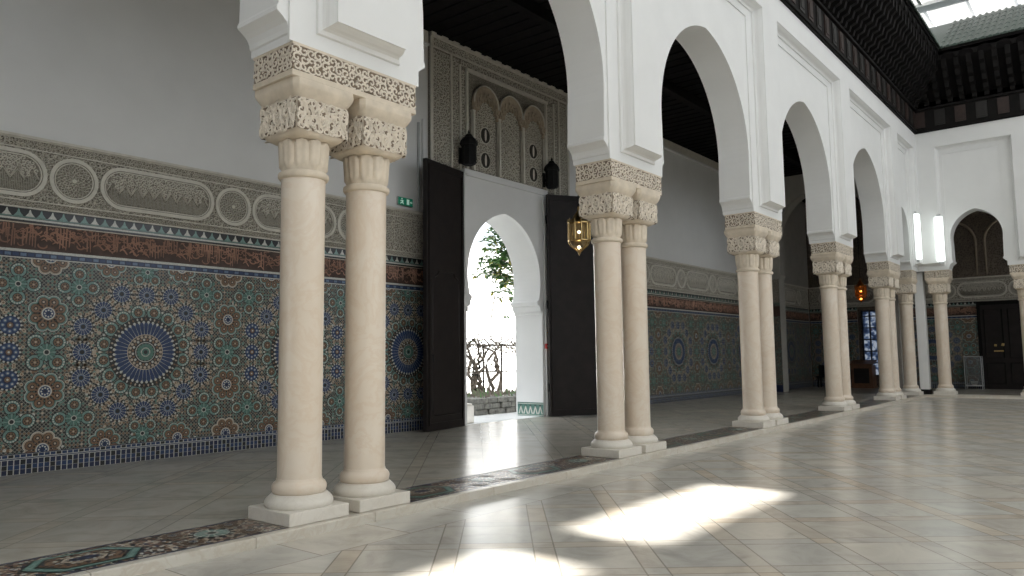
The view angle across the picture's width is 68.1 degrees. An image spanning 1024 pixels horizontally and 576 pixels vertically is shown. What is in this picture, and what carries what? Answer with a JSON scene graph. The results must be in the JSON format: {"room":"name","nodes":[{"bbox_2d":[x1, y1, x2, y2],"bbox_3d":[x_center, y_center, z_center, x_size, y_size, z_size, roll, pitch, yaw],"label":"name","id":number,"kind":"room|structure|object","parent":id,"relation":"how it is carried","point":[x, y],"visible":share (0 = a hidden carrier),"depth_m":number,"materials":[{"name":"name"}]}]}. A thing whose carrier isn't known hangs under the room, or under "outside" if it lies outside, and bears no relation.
{"room":"mosque","nodes":[
{"label":"mosque","id":0,"kind":"room"},
{"bbox_2d":[0,0,811,418],"bbox_3d":[-0.463,-1.541,17.994,0.740,9.400,44.000,-5,-7,39],"label":"wall","id":1,"kind":"structure","parent":0,"point":[170,81],"depth_m":11.84,"materials":[{"name":"paint"}]},
{"bbox_2d":[0,205,422,476],"bbox_3d":[-7.096,0.600,8.969,0.045,3.455,16.952,-5,-7,39],"label":"dado","id":2,"kind":"object","parent":1,"relation":"attached to","point":[121,341],"visible":0.7,"depth_m":11.14,"materials":[{"name":"tile"}]},
{"bbox_2d":[0,130,422,259],"bbox_3d":[-7.110,-1.604,9.161,0.080,0.970,16.979,-5,-7,39],"label":"frieze","id":3,"kind":"object","parent":1,"relation":"attached to","point":[37,173],"visible":0.7,"depth_m":11.28},
{"bbox_2d":[397,196,412,207],"bbox_3d":[-2.165,-1.737,15.285,0.057,0.170,0.400,-5,-7,39],"label":"exit sign","id":4,"kind":"object","parent":1,"relation":"attached to","point":[401,201],"visible":1,"depth_m":15.25,"materials":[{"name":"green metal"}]},
{"bbox_2d":[417,119,424,210],"bbox_3d":[-1.888,-2.569,15.713,0.070,1.940,0.205,-5,-7,39],"label":"pipe","id":5,"kind":"object","parent":1,"relation":"attached to","point":[423,120],"visible":0.81,"depth_m":15.67,"materials":[{"name":"grey metal"}]},
{"bbox_2d":[428,31,569,195],"bbox_3d":[-0.118,-3.894,17.951,0.165,2.830,5.070,-5,-7,39],"label":"carved panel","id":6,"kind":"object","parent":1,"relation":"attached to","point":[518,121],"visible":0.98,"depth_m":17.56,"materials":[{"name":"beige stone"}]},
{"bbox_2d":[458,130,477,165],"bbox_3d":[-0.953,-3.054,16.504,0.370,0.790,0.437,2,-6,-28],"label":"wall lantern","id":7,"kind":"object","parent":6,"relation":"attached to","point":[467,154],"visible":1,"depth_m":16.35,"materials":[{"name":"black metal"}]},
{"bbox_2d":[542,157,559,188],"bbox_3d":[0.975,-2.858,18.859,0.370,0.790,0.437,2,-6,-28],"label":"wall lantern","id":8,"kind":"object","parent":6,"relation":"attached to","point":[550,180],"visible":1,"depth_m":18.71,"materials":[{"name":"black metal"}]},
{"bbox_2d":[462,168,548,424],"bbox_3d":[-0.387,0.273,17.774,0.890,5.575,3.050,-5,-7,39],"label":"archway","id":9,"kind":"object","parent":1,"relation":"in","point":[486,196],"depth_m":17.96,"materials":[{"name":"white paint"}]},
{"bbox_2d":[518,402,543,416],"bbox_3d":[0.449,2.965,18.524,0.800,0.335,0.002,-5,-7,39],"label":"tile","id":10,"kind":"structure","parent":9,"relation":"attached to","point":[524,408],"depth_m":18.52,"materials":[{"name":"green tile"}]},
{"bbox_2d":[545,344,547,415],"bbox_3d":[0.868,2.228,18.351,0.066,1.750,0.120,-5,-7,39],"label":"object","id":11,"kind":"object","parent":9,"relation":"attached to","point":[546,345],"visible":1,"depth_m":18.37,"materials":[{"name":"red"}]},
{"bbox_2d":[423,29,718,171],"bbox_3d":[-2.112,-5.339,15.709,0.090,0.320,37.900,-5,-7,39],"label":"trim","id":12,"kind":"structure","parent":1,"relation":"attached to","point":[668,145],"depth_m":25.40,"materials":[{"name":"paint"}]},
{"bbox_2d":[646,256,737,299],"bbox_3d":[5.822,-0.291,24.950,0.080,0.970,12.991,-5,-7,39],"label":"frieze","id":13,"kind":"object","parent":1,"relation":"attached to","point":[664,275],"visible":0.52,"depth_m":25.00},
{"bbox_2d":[647,289,741,403],"bbox_3d":[5.835,1.913,24.756,0.045,3.455,12.950,-5,-7,39],"label":"dado","id":14,"kind":"object","parent":1,"relation":"attached to","point":[694,340],"visible":0.54,"depth_m":24.84,"materials":[{"name":"tile"}]},
{"bbox_2d":[783,202,807,287],"bbox_3d":[11.821,-2.107,32.557,0.050,3.870,4.930,-5,-7,39],"label":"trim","id":15,"kind":"structure","parent":1,"relation":"attached to","point":[794,234],"depth_m":33.36,"materials":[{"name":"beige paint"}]},
{"bbox_2d":[784,283,808,308],"bbox_3d":[11.851,0.321,32.312,0.080,0.970,4.930,-5,-7,39],"label":"frieze","id":16,"kind":"object","parent":1,"relation":"attached to","point":[796,296],"visible":0.62,"depth_m":32.95},
{"bbox_2d":[785,306,811,388],"bbox_3d":[11.864,2.525,32.118,0.045,3.455,4.880,-5,-7,39],"label":"dado","id":17,"kind":"object","parent":1,"relation":"attached to","point":[797,319],"visible":0.66,"depth_m":32.80,"materials":[{"name":"tile"}]},
{"bbox_2d":[0,386,1022,563],"bbox_3d":[9.481,2.307,9.206,25.200,0.285,43.500,-5,-7,39],"label":"floor","id":18,"kind":"structure","parent":0,"point":[46,513],"depth_m":9.59,"materials":[{"name":"stone"}]},
{"bbox_2d":[0,519,285,575],"bbox_3d":[-3.415,1.932,5.120,0.670,0.013,3.935,-5,-7,39],"label":"mosaic strip","id":19,"kind":"object","parent":18,"relation":"on","point":[80,560],"visible":1,"depth_m":5.75,"materials":[{"name":"tile"}]},
{"bbox_2d":[248,76,353,527],"bbox_3d":[-1.958,0.112,7.054,0.690,3.955,0.690,-5,-7,39],"label":"column","id":20,"kind":"structure","parent":18,"relation":"on","point":[305,118],"depth_m":6.89,"materials":[{"name":"white stone"}]},
{"bbox_2d":[253,40,415,115],"bbox_3d":[-1.720,-1.990,7.531,0.643,0.312,1.518,-5,-7,39],"label":"block","id":21,"kind":"object","parent":20,"relation":"on","point":[293,58],"visible":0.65,"depth_m":7.10,"materials":[{"name":"beige stone"}]},
{"bbox_2d":[329,98,410,512],"bbox_3d":[-1.478,0.160,7.641,0.690,3.955,0.690,-5,-7,39],"label":"column","id":22,"kind":"structure","parent":18,"relation":"on","point":[377,132],"depth_m":7.47,"materials":[{"name":"white stone"}]},
{"bbox_2d":[423,158,464,431],"bbox_3d":[-1.350,0.141,15.472,0.206,5.405,1.390,-4,-6,29],"label":"door","id":23,"kind":"structure","parent":18,"relation":"on","point":[443,185],"depth_m":15.34,"materials":[{"name":"brown wood"}]},
{"bbox_2d":[400,455,614,501],"bbox_3d":[-0.029,2.276,9.254,0.670,0.013,3.935,-5,-7,39],"label":"mosaic strip","id":24,"kind":"object","parent":18,"relation":"on","point":[436,489],"visible":0.98,"depth_m":9.04,"materials":[{"name":"tile"}]},
{"bbox_2d":[62,394,1023,575],"bbox_3d":[9.827,1.937,5.792,20.320,0.185,38.620,-5,-7,39],"label":"floor border","id":25,"kind":"structure","parent":18,"relation":"attached to","point":[174,559],"depth_m":7.32,"materials":[{"name":"stone"}]},
{"bbox_2d":[914,272,931,393],"bbox_3d":[14.406,1.578,26.578,0.340,4.260,0.340,-5,-7,39],"label":"post","id":26,"kind":"object","parent":25,"relation":"on","point":[920,296],"visible":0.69,"depth_m":26.45,"materials":[{"name":"white paint"}]},
{"bbox_2d":[926,279,957,394],"bbox_3d":[14.887,1.689,26.188,0.690,3.955,0.690,-5,-7,39],"label":"column","id":27,"kind":"structure","parent":25,"relation":"on","point":[939,289],"depth_m":26.04,"materials":[{"name":"white stone"}]},
{"bbox_2d":[924,269,952,279],"bbox_3d":[14.865,-0.435,26.384,0.777,0.312,0.643,-5,-7,39],"label":"block","id":28,"kind":"object","parent":27,"relation":"on","point":[937,274],"visible":1,"depth_m":26.14,"materials":[{"name":"beige stone"}]},
{"bbox_2d":[1011,274,1023,395],"bbox_3d":[16.816,1.521,24.622,0.690,3.955,0.690,-5,-7,39],"label":"column","id":29,"kind":"structure","parent":25,"relation":"on","point":[1018,279],"depth_m":24.64,"materials":[{"name":"white stone"}]},
{"bbox_2d":[1009,264,1023,274],"bbox_3d":[17.082,-0.628,24.583,1.518,0.312,0.643,-5,-7,39],"label":"block","id":30,"kind":"object","parent":29,"relation":"on","point":[1019,268],"visible":1,"depth_m":24.68,"materials":[{"name":"beige stone"}]},
{"bbox_2d":[545,194,596,415],"bbox_3d":[1.544,0.399,18.614,1.450,5.405,0.206,1,-6,-19],"label":"door","id":31,"kind":"structure","parent":18,"relation":"on","point":[572,385],"depth_m":18.53,"materials":[{"name":"brown wood"}]},
{"bbox_2d":[575,180,641,458],"bbox_3d":[1.428,0.455,11.188,0.690,3.955,0.690,-5,-7,39],"label":"column","id":32,"kind":"structure","parent":18,"relation":"on","point":[605,204],"depth_m":11.02,"materials":[{"name":"white stone"}]},
{"bbox_2d":[575,158,661,195],"bbox_3d":[1.666,-1.646,11.665,0.643,0.312,1.518,-5,-7,39],"label":"block","id":33,"kind":"object","parent":32,"relation":"on","point":[607,169],"visible":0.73,"depth_m":11.19,"materials":[{"name":"beige stone"}]},
{"bbox_2d":[620,189,666,452],"bbox_3d":[1.909,0.504,11.775,0.690,3.955,0.690,-5,-7,39],"label":"column","id":34,"kind":"structure","parent":18,"relation":"on","point":[638,427],"depth_m":11.60,"materials":[{"name":"white stone"}]},
{"bbox_2d":[658,427,761,448],"bbox_3d":[3.357,2.619,13.389,0.670,0.013,3.935,-5,-7,39],"label":"mosaic strip","id":35,"kind":"object","parent":18,"relation":"on","point":[717,433],"visible":0.91,"depth_m":13.40,"materials":[{"name":"tile"}]},
{"bbox_2d":[724,227,774,427],"bbox_3d":[4.814,0.799,15.322,0.690,3.955,0.690,-5,-7,39],"label":"column","id":36,"kind":"structure","parent":18,"relation":"on","point":[746,244],"depth_m":15.16,"materials":[{"name":"white stone"}]},
{"bbox_2d":[724,211,781,235],"bbox_3d":[5.052,-1.302,15.800,0.643,0.312,1.518,-5,-7,39],"label":"block","id":37,"kind":"object","parent":36,"relation":"on","point":[747,219],"visible":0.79,"depth_m":15.30,"materials":[{"name":"beige stone"}]},
{"bbox_2d":[758,232,788,424],"bbox_3d":[5.295,0.848,15.909,0.690,3.955,0.690,-5,-7,39],"label":"column","id":38,"kind":"structure","parent":18,"relation":"on","point":[765,274],"depth_m":15.71,"materials":[{"name":"white stone"}]},
{"bbox_2d":[784,411,842,422],"bbox_3d":[6.743,2.963,17.523,0.670,0.013,3.935,-5,-7,39],"label":"mosaic strip","id":39,"kind":"object","parent":18,"relation":"on","point":[802,416],"visible":0.82,"depth_m":17.70,"materials":[{"name":"tile"}]},
{"bbox_2d":[816,365,824,386],"bbox_3d":[13.925,3.837,32.963,1.200,0.950,0.440,-5,-7,39],"label":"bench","id":40,"kind":"object","parent":18,"relation":"on","point":[821,367],"visible":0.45,"depth_m":33.39,"materials":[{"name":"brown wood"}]},
{"bbox_2d":[810,254,851,410],"bbox_3d":[8.200,1.143,19.457,0.690,3.955,0.690,-5,-7,39],"label":"column","id":41,"kind":"structure","parent":18,"relation":"on","point":[828,267],"depth_m":19.30,"materials":[{"name":"white stone"}]},
{"bbox_2d":[811,241,852,258],"bbox_3d":[8.438,-0.958,19.934,0.643,0.312,1.518,-5,-7,39],"label":"block","id":42,"kind":"object","parent":41,"relation":"on","point":[825,248],"visible":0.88,"depth_m":19.41,"materials":[{"name":"beige stone"}]},
{"bbox_2d":[837,257,859,409],"bbox_3d":[8.681,1.192,20.044,0.690,3.955,0.690,-5,-7,39],"label":"column","id":43,"kind":"structure","parent":18,"relation":"on","point":[842,278],"depth_m":19.85,"materials":[{"name":"white stone"}]},
{"bbox_2d":[850,360,877,387],"bbox_3d":[14.843,3.624,31.970,0.940,1.170,0.720,-5,-7,39],"label":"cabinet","id":44,"kind":"object","parent":18,"relation":"on","point":[863,372],"visible":0.97,"depth_m":31.74,"materials":[{"name":"brown wood"}]},
{"bbox_2d":[856,400,890,407],"bbox_3d":[10.129,3.307,21.657,0.670,0.013,3.935,-5,-7,39],"label":"mosaic strip","id":45,"kind":"object","parent":18,"relation":"on","point":[870,402],"visible":0.74,"depth_m":22.07,"materials":[{"name":"tile"}]},
{"bbox_2d":[866,271,900,400],"bbox_3d":[11.586,1.487,23.591,0.690,3.955,0.690,-5,-7,39],"label":"column","id":46,"kind":"structure","parent":18,"relation":"on","point":[880,282],"depth_m":23.44,"materials":[{"name":"white stone"}]},
{"bbox_2d":[889,273,906,398],"bbox_3d":[12.067,1.536,24.178,0.690,3.955,0.690,-5,-7,39],"label":"column","id":47,"kind":"structure","parent":18,"relation":"on","point":[896,276],"depth_m":23.98,"materials":[{"name":"white stone"}]},
{"bbox_2d":[867,261,900,274],"bbox_3d":[11.824,-0.615,24.068,0.643,0.312,1.518,-5,-7,39],"label":"block","id":48,"kind":"object","parent":47,"relation":"on","point":[880,266],"visible":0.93,"depth_m":23.53,"materials":[{"name":"beige stone"}]},
{"bbox_2d":[895,279,923,395],"bbox_3d":[13.670,1.698,26.135,0.690,3.955,0.690,-5,-7,39],"label":"column","id":49,"kind":"structure","parent":18,"relation":"on","point":[907,287],"depth_m":25.98,"materials":[{"name":"white stone"}]},
{"bbox_2d":[899,270,916,279],"bbox_3d":[13.644,-0.426,26.329,0.643,0.312,0.777,-5,-7,39],"label":"block","id":50,"kind":"object","parent":49,"relation":"on","point":[905,274],"visible":0.63,"depth_m":25.98,"materials":[{"name":"beige stone"}]},
{"bbox_2d":[963,356,984,388],"bbox_3d":[18.122,3.320,29.697,0.600,1.280,0.400,-5,-7,39],"label":"display case","id":51,"kind":"object","parent":18,"relation":"on","point":[973,365],"visible":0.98,"depth_m":29.57,"materials":[{"name":"glass"}]},
{"bbox_2d":[237,0,922,271],"bbox_3d":[2.252,-2.029,12.287,0.870,9.085,38.560,-5,-7,39],"label":"wall","id":52,"kind":"structure","parent":0,"point":[759,67],"depth_m":15.03,"materials":[{"name":"white paint"}]},
{"bbox_2d":[780,0,940,133],"bbox_3d":[2.365,-8.809,13.302,3.360,4.601,40.400,-5,-7,39],"label":"eave","id":53,"kind":"object","parent":52,"relation":"on","point":[887,45],"visible":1,"depth_m":21.76,"materials":[{"name":"brown wood"}]},
{"bbox_2d":[913,211,921,261],"bbox_3d":[13.614,-1.725,25.416,0.170,1.710,0.240,-5,-7,39],"label":"tube light","id":54,"kind":"object","parent":52,"relation":"attached to","point":[916,217],"visible":1,"depth_m":25.33,"materials":[{"name":"white paint"}]},
{"bbox_2d":[137,397,1023,575],"bbox_3d":[9.743,1.965,5.081,19.560,0.200,38.420,-5,-7,39],"label":"floor","id":55,"kind":"structure","parent":0,"point":[928,486],"depth_m":7.06,"materials":[{"name":"stone"}]},
{"bbox_2d":[422,0,858,201],"bbox_3d":[9.392,-6.113,9.998,25.200,0.400,43.530,-5,-7,39],"label":"ceiling","id":56,"kind":"structure","parent":0,"point":[522,35],"depth_m":17.34,"materials":[{"name":"black wood"}]},
{"bbox_2d":[567,196,590,255],"bbox_3d":[1.331,-3.095,15.488,0.450,4.910,0.478,-3,-6,28],"label":"hanging lantern","id":57,"kind":"object","parent":56,"relation":"hanging from","point":[579,237],"visible":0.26,"depth_m":15.16,"materials":[{"name":"gold metal"}]},
{"bbox_2d":[854,197,866,302],"bbox_3d":[14.356,-1.802,31.395,0.450,4.850,0.478,-3,-6,28],"label":"hanging lantern","id":58,"kind":"object","parent":56,"relation":"hanging from","point":[860,288],"visible":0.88,"depth_m":31.11,"materials":[{"name":"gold metal"}]},
{"bbox_2d":[772,174,903,391],"bbox_3d":[11.970,-0.260,28.687,4.900,8.365,0.600,-5,-7,39],"label":"wall","id":59,"kind":"structure","parent":0,"point":[794,185],"depth_m":29.54,"materials":[{"name":"beige paint"}]},
{"bbox_2d":[772,279,783,391],"bbox_3d":[10.180,1.850,29.557,0.650,4.365,0.050,-5,-7,39],"label":"trim","id":60,"kind":"structure","parent":59,"relation":"attached to","point":[775,282],"depth_m":29.42,"materials":[{"name":"tile"}]},
{"bbox_2d":[804,199,1017,386],"bbox_3d":[22.530,-0.953,27.220,23.200,9.400,0.400,-5,-7,39],"label":"wall","id":61,"kind":"structure","parent":0,"point":[813,280],"depth_m":33.11,"materials":[{"name":"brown paint"}]},
{"bbox_2d":[810,307,859,386],"bbox_3d":[14.251,2.617,33.415,2.001,3.455,0.045,-5,-7,39],"label":"dado","id":62,"kind":"object","parent":61,"relation":"attached to","point":[815,314],"visible":0.41,"depth_m":33.78,"materials":[{"name":"tile"}]},
{"bbox_2d":[861,310,878,375],"bbox_3d":[15.516,2.348,32.379,0.960,2.810,0.060,-5,-7,39],"label":"window","id":63,"kind":"structure","parent":61,"relation":"in","point":[868,319],"depth_m":32.52,"materials":[{"name":"blue glass"}]},
{"bbox_2d":[809,275,1018,308],"bbox_3d":[18.067,0.079,30.478,11.997,0.970,0.080,-5,-7,39],"label":"frieze","id":64,"kind":"object","parent":61,"relation":"attached to","point":[998,287],"visible":0.45,"depth_m":30.34},
{"bbox_2d":[913,301,981,388],"bbox_3d":[17.233,2.358,30.994,3.300,3.455,0.045,-5,-7,39],"label":"dado","id":65,"kind":"object","parent":61,"relation":"attached to","point":[962,316],"visible":0.37,"depth_m":30.46,"materials":[{"name":"tile"}]},
{"bbox_2d":[952,211,1009,277],"bbox_3d":[19.525,-2.466,29.483,6.100,3.900,0.100,-5,-7,39],"label":"trim","id":66,"kind":"structure","parent":61,"relation":"attached to","point":[978,237],"depth_m":30.16,"materials":[{"name":"brown paint"}]},
{"bbox_2d":[976,300,1023,388],"bbox_3d":[19.179,2.201,29.353,1.840,3.420,0.140,-5,-7,39],"label":"door","id":67,"kind":"structure","parent":61,"relation":"in","point":[998,322],"depth_m":29.45,"materials":[{"name":"brown wood"}]},
{"bbox_2d":[912,0,1023,27],"bbox_3d":[10.753,-12.448,4.337,34.100,0.180,50.260,-5,-7,39],"label":"glazing","id":68,"kind":"object","parent":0,"point":[942,12],"visible":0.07,"depth_m":27.97,"materials":[{"name":"clear glass"}]},
{"bbox_2d":[915,116,1023,272],"bbox_3d":[20.986,-1.369,21.298,17.150,9.170,0.870,-5,-7,39],"label":"wall","id":69,"kind":"structure","parent":0,"point":[962,171],"depth_m":25.66,"materials":[{"name":"white paint"}]},
{"bbox_2d":[934,214,944,263],"bbox_3d":[14.614,-1.675,25.862,0.240,1.710,0.170,-5,-7,39],"label":"tube light","id":70,"kind":"object","parent":69,"relation":"attached to","point":[938,220],"visible":1,"depth_m":25.80,"materials":[{"name":"white paint"}]},
{"bbox_2d":[915,4,1023,133],"bbox_3d":[21.063,-8.227,21.928,21.400,4.601,3.360,-5,-7,39],"label":"eave","id":71,"kind":"object","parent":69,"relation":"on","point":[979,77],"visible":0.93,"depth_m":25.25,"materials":[{"name":"brown wood"}]},
{"label":"outside","id":72,"kind":"structure","parent":0,"visible":0},
{"bbox_2d":[467,379,516,424],"bbox_3d":[-12.036,5.668,41.768,48.060,0.300,90.000,-5,-7,39],"label":"garden","id":73,"kind":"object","parent":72,"point":[511,384],"depth_m":20.00,"materials":[{"name":"white"}]},
{"bbox_2d":[467,403,473,423],"bbox_3d":[-1.122,2.918,17.579,0.240,0.460,0.480,-5,-7,39],"label":"stone block","id":74,"kind":"object","parent":73,"relation":"on","point":[470,408],"visible":0.3,"depth_m":17.59,"materials":[{"name":"white stone"}]},
{"bbox_2d":[468,227,513,319],"bbox_3d":[0.385,0.356,24.761,2.010,6.862,4.234,-5,-7,39],"label":"magnolia tree","id":75,"kind":"object","parent":73,"relation":"on","point":[503,259],"visible":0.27,"depth_m":23.96,"materials":[{"name":"green plant"}]},
{"bbox_2d":[467,247,515,381],"bbox_3d":[1.607,-0.433,38.873,22.460,11.000,58.000,-5,-7,39],"label":"wall","id":76,"kind":"structure","parent":73,"relation":"on","point":[479,311],"depth_m":51.85,"materials":[{"name":"white paint"}]},
{"bbox_2d":[467,295,515,393],"bbox_3d":[-0.612,1.879,24.802,0.737,3.361,4.717,-5,-7,39],"label":"vine","id":77,"kind":"object","parent":73,"relation":"on","point":[474,383],"visible":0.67,"depth_m":24.46,"materials":[{"name":"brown plant"}]},
{"bbox_2d":[467,386,516,415],"bbox_3d":[0.129,3.288,22.811,2.069,0.660,5.808,-5,-7,39],"label":"planter","id":78,"kind":"object","parent":73,"relation":"on","point":[494,402],"visible":0.38,"depth_m":20.69,"materials":[{"name":"stone"}]},
{"bbox_2d":[471,344,515,388],"bbox_3d":[-0.959,2.881,25.544,0.070,2.000,7.800,-5,-7,39],"label":"fence","id":79,"kind":"object","parent":73,"relation":"on","point":[474,344],"visible":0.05,"depth_m":26.20,"materials":[{"name":"black metal"}]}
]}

